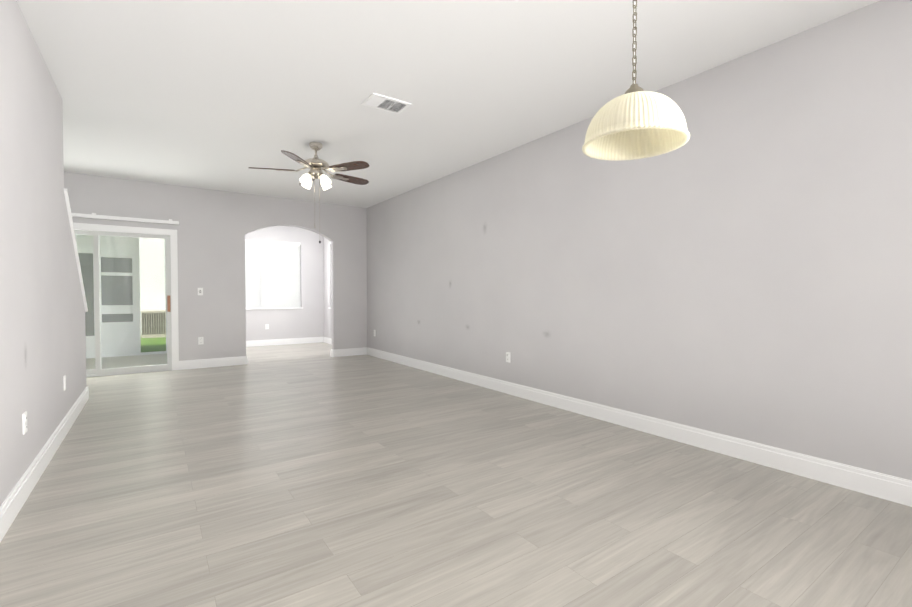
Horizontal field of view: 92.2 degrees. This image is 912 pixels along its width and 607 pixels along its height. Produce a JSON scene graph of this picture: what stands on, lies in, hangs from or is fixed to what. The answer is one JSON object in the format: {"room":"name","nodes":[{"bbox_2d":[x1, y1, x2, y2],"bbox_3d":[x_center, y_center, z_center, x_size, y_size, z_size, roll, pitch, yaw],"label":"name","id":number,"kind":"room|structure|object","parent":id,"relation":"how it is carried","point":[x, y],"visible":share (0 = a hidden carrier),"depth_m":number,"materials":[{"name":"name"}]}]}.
{"room":"empty living room","nodes":[
{"label":"empty living room","id":0,"kind":"room"},
{"bbox_2d":[0,0,85,505],"bbox_3d":[-1.506,-0.267,1.019,0.120,2.740,8.850,-1,1,-35],"label":"wall","id":1,"kind":"structure","parent":0,"point":[42,321],"depth_m":2.65,"materials":[{"name":"paint"}]},
{"bbox_2d":[22,411,27,434],"bbox_3d":[-2.398,0.664,2.445,0.011,0.115,0.070,-1,1,-35],"label":"electrical outlet","id":2,"kind":"object","parent":1,"relation":"attached to","point":[24,420],"visible":1,"depth_m":2.42,"materials":[{"name":"white plastic"}]},
{"bbox_2d":[0,386,88,541],"bbox_3d":[-1.465,1.034,1.093,0.031,0.135,8.850,-1,1,-35],"label":"baseboard","id":3,"kind":"structure","parent":1,"relation":"attached to","point":[11,506],"depth_m":2.61,"materials":[{"name":"white wood"}]},
{"bbox_2d":[63,375,65,390],"bbox_3d":[-3.166,0.642,3.555,0.011,0.115,0.070,-1,1,-35],"label":"electrical outlet","id":4,"kind":"object","parent":1,"relation":"attached to","point":[64,378],"visible":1,"depth_m":3.53,"materials":[{"name":"white plastic"}]},
{"bbox_2d":[64,188,87,311],"bbox_3d":[-3.699,-0.459,4.190,0.160,1.165,1.390,-1,1,-35],"label":"stair rail","id":5,"kind":"object","parent":1,"relation":"attached to","point":[74,243],"visible":0.06,"depth_m":4.08,"materials":[{"name":"white wood"}]},
{"bbox_2d":[64,172,366,360],"bbox_3d":[-3.772,-0.385,6.848,5.030,2.740,0.120,-1,1,-35],"label":"wall","id":6,"kind":"structure","parent":0,"point":[213,228],"depth_m":6.84,"materials":[{"name":"paint"}]},
{"bbox_2d":[71,213,178,224],"bbox_3d":[-4.899,-1.187,5.928,1.950,0.070,0.085,-1,1,-35],"label":"rail","id":7,"kind":"object","parent":6,"relation":"attached to","point":[95,216],"visible":0.65,"depth_m":6.09,"materials":[{"name":"white"}]},
{"bbox_2d":[73,223,178,376],"bbox_3d":[-4.936,-0.040,6.040,1.874,2.082,0.127,-1,1,-35],"label":"sliding door","id":8,"kind":"structure","parent":6,"relation":"attached to","point":[171,262],"depth_m":6.26,"materials":[{"name":"white"}]},
{"bbox_2d":[198,288,202,294],"bbox_3d":[-3.893,-0.182,6.684,0.070,0.115,0.018,-1,1,-35],"label":"light switch","id":9,"kind":"object","parent":6,"relation":"attached to","point":[200,291],"visible":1,"depth_m":6.69,"materials":[{"name":"white plastic"}]},
{"bbox_2d":[198,337,203,344],"bbox_3d":[-3.895,0.568,6.702,0.070,0.115,0.011,-1,1,-35],"label":"electrical outlet","id":10,"kind":"object","parent":6,"relation":"attached to","point":[200,340],"visible":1,"depth_m":6.70,"materials":[{"name":"white plastic"}]},
{"bbox_2d":[179,356,247,369],"bbox_3d":[-3.752,0.918,6.818,0.933,0.135,0.036,-1,1,-35],"label":"baseboard","id":11,"kind":"structure","parent":6,"relation":"attached to","point":[242,360],"depth_m":6.79,"materials":[{"name":"white wood"}]},
{"bbox_2d":[332,347,367,356],"bbox_3d":[-1.948,0.893,8.064,0.636,0.135,0.036,-1,1,-35],"label":"baseboard","id":12,"kind":"structure","parent":6,"relation":"attached to","point":[354,351],"depth_m":8.04,"materials":[{"name":"white wood"}]},
{"bbox_2d":[245,226,323,340],"bbox_3d":[-4.338,-0.440,9.556,2.880,2.740,0.120,-1,1,-35],"label":"wall","id":13,"kind":"structure","parent":0,"point":[307,320],"depth_m":9.98,"materials":[{"name":"paint"}]},
{"bbox_2d":[245,241,302,309],"bbox_3d":[-4.272,-0.628,9.564,1.780,1.505,0.125,-1,1,-35],"label":"nook window","id":14,"kind":"structure","parent":13,"relation":"in","point":[259,243],"depth_m":9.76,"materials":[{"name":"white"}]},
{"bbox_2d":[245,239,300,307],"bbox_3d":[-4.269,-0.640,9.558,1.730,1.476,0.052,-1,1,-35],"label":"window blind","id":15,"kind":"object","parent":14,"relation":"attached to","point":[272,276],"visible":0.52,"depth_m":9.70,"materials":[{"name":"white"}]},
{"bbox_2d":[246,337,323,346],"bbox_3d":[-4.249,0.863,9.561,2.760,0.135,0.016,-1,1,-35],"label":"baseboard","id":16,"kind":"structure","parent":13,"relation":"attached to","point":[288,341],"depth_m":9.85,"materials":[{"name":"white wood"}]},
{"bbox_2d":[17,0,879,207],"bbox_3d":[-1.492,-1.813,3.519,5.270,0.250,13.240,-1,1,-35],"label":"ceiling","id":17,"kind":"structure","parent":0,"point":[222,95],"depth_m":3.21,"materials":[{"name":"white paint"}]},
{"bbox_2d":[248,142,368,242],"bbox_3d":[-1.513,-1.180,4.760,1.284,1.066,1.262,-1,1,-35],"label":"fan","id":18,"kind":"object","parent":17,"relation":"hanging from","point":[316,165],"visible":1,"depth_m":4.63,"materials":[{"name":"brown wood"}]},
{"bbox_2d":[361,93,410,113],"bbox_3d":[-0.589,-1.685,3.709,0.350,0.013,0.240,-1,1,-35],"label":"ceiling vent","id":19,"kind":"object","parent":17,"relation":"in","point":[384,103],"visible":1,"depth_m":3.70,"materials":[{"name":"white metal"}]},
{"bbox_2d":[582,0,689,160],"bbox_3d":[0.652,-1.114,1.599,0.364,1.070,0.364,-1,1,-35],"label":"pendant lamp","id":20,"kind":"object","parent":17,"relation":"hanging from","point":[635,121],"visible":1,"depth_m":1.56,"materials":[{"name":"beige glass"}]},
{"bbox_2d":[0,342,911,606],"bbox_3d":[-1.492,1.101,3.578,5.270,0.100,13.240,-1,1,-35],"label":"floor","id":21,"kind":"structure","parent":0,"point":[306,475],"depth_m":2.29,"materials":[{"name":"grey wood"}]},
{"bbox_2d":[323,0,911,480],"bbox_3d":[0.592,-0.349,5.062,0.120,2.740,13.120,-1,1,-35],"label":"wall","id":22,"kind":"structure","parent":0,"point":[739,264],"depth_m":3.13,"materials":[{"name":"paint"}]},
{"bbox_2d":[324,337,331,344],"bbox_3d":[-2.423,0.867,9.331,0.016,0.135,2.390,-1,1,-35],"label":"baseboard","id":23,"kind":"structure","parent":22,"relation":"attached to","point":[327,340],"depth_m":10.06,"materials":[{"name":"white wood"}]},
{"bbox_2d":[506,352,509,362],"bbox_3d":[0.589,0.608,4.970,0.011,0.115,0.070,-1,1,-35],"label":"electrical outlet","id":24,"kind":"object","parent":22,"relation":"attached to","point":[507,356],"visible":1,"depth_m":4.96,"materials":[{"name":"white plastic"}]},
{"bbox_2d":[368,348,911,506],"bbox_3d":[1.295,0.976,3.952,0.016,0.135,10.450,-1,1,-35],"label":"baseboard","id":25,"kind":"structure","parent":22,"relation":"attached to","point":[882,486],"depth_m":3.16,"materials":[{"name":"white wood"}]},
{"label":"outside","id":26,"kind":"structure","parent":0,"visible":0},
{"bbox_2d":[141,337,165,351],"bbox_3d":[-0.261,1.125,8.807,70.000,0.240,75.000,-1,1,-35],"label":"lawn","id":27,"kind":"structure","parent":26,"point":[159,344],"depth_m":10.41,"materials":[{"name":"green plant"}]},
{"bbox_2d":[86,353,166,369],"bbox_3d":[-6.120,1.024,6.773,3.250,0.045,2.380,-1,1,-35],"label":"patio slab","id":28,"kind":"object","parent":27,"relation":"on","point":[136,359],"depth_m":7.47,"materials":[{"name":"grey concrete"}]},
{"bbox_2d":[75,234,166,357],"bbox_3d":[-6.103,-0.386,6.742,3.225,2.775,2.355,-1,1,-35],"label":"door glass","id":29,"kind":"object","parent":28,"relation":"on","point":[124,324],"depth_m":8.06,"materials":[{"name":"white"}]},
{"bbox_2d":[141,310,165,337],"bbox_3d":[-8.380,0.566,12.454,0.900,0.730,0.750,-1,1,-35],"label":"fence","id":30,"kind":"object","parent":27,"relation":"on","point":[158,320],"depth_m":12.07,"materials":[{"name":"grey wood"}]},
{"bbox_2d":[139,238,297,332],"bbox_3d":[-7.859,-2.222,13.579,21.000,6.260,0.400,-1,1,-35],"label":"neighboring building","id":31,"kind":"structure","parent":27,"relation":"on","point":[156,282],"depth_m":12.72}
]}

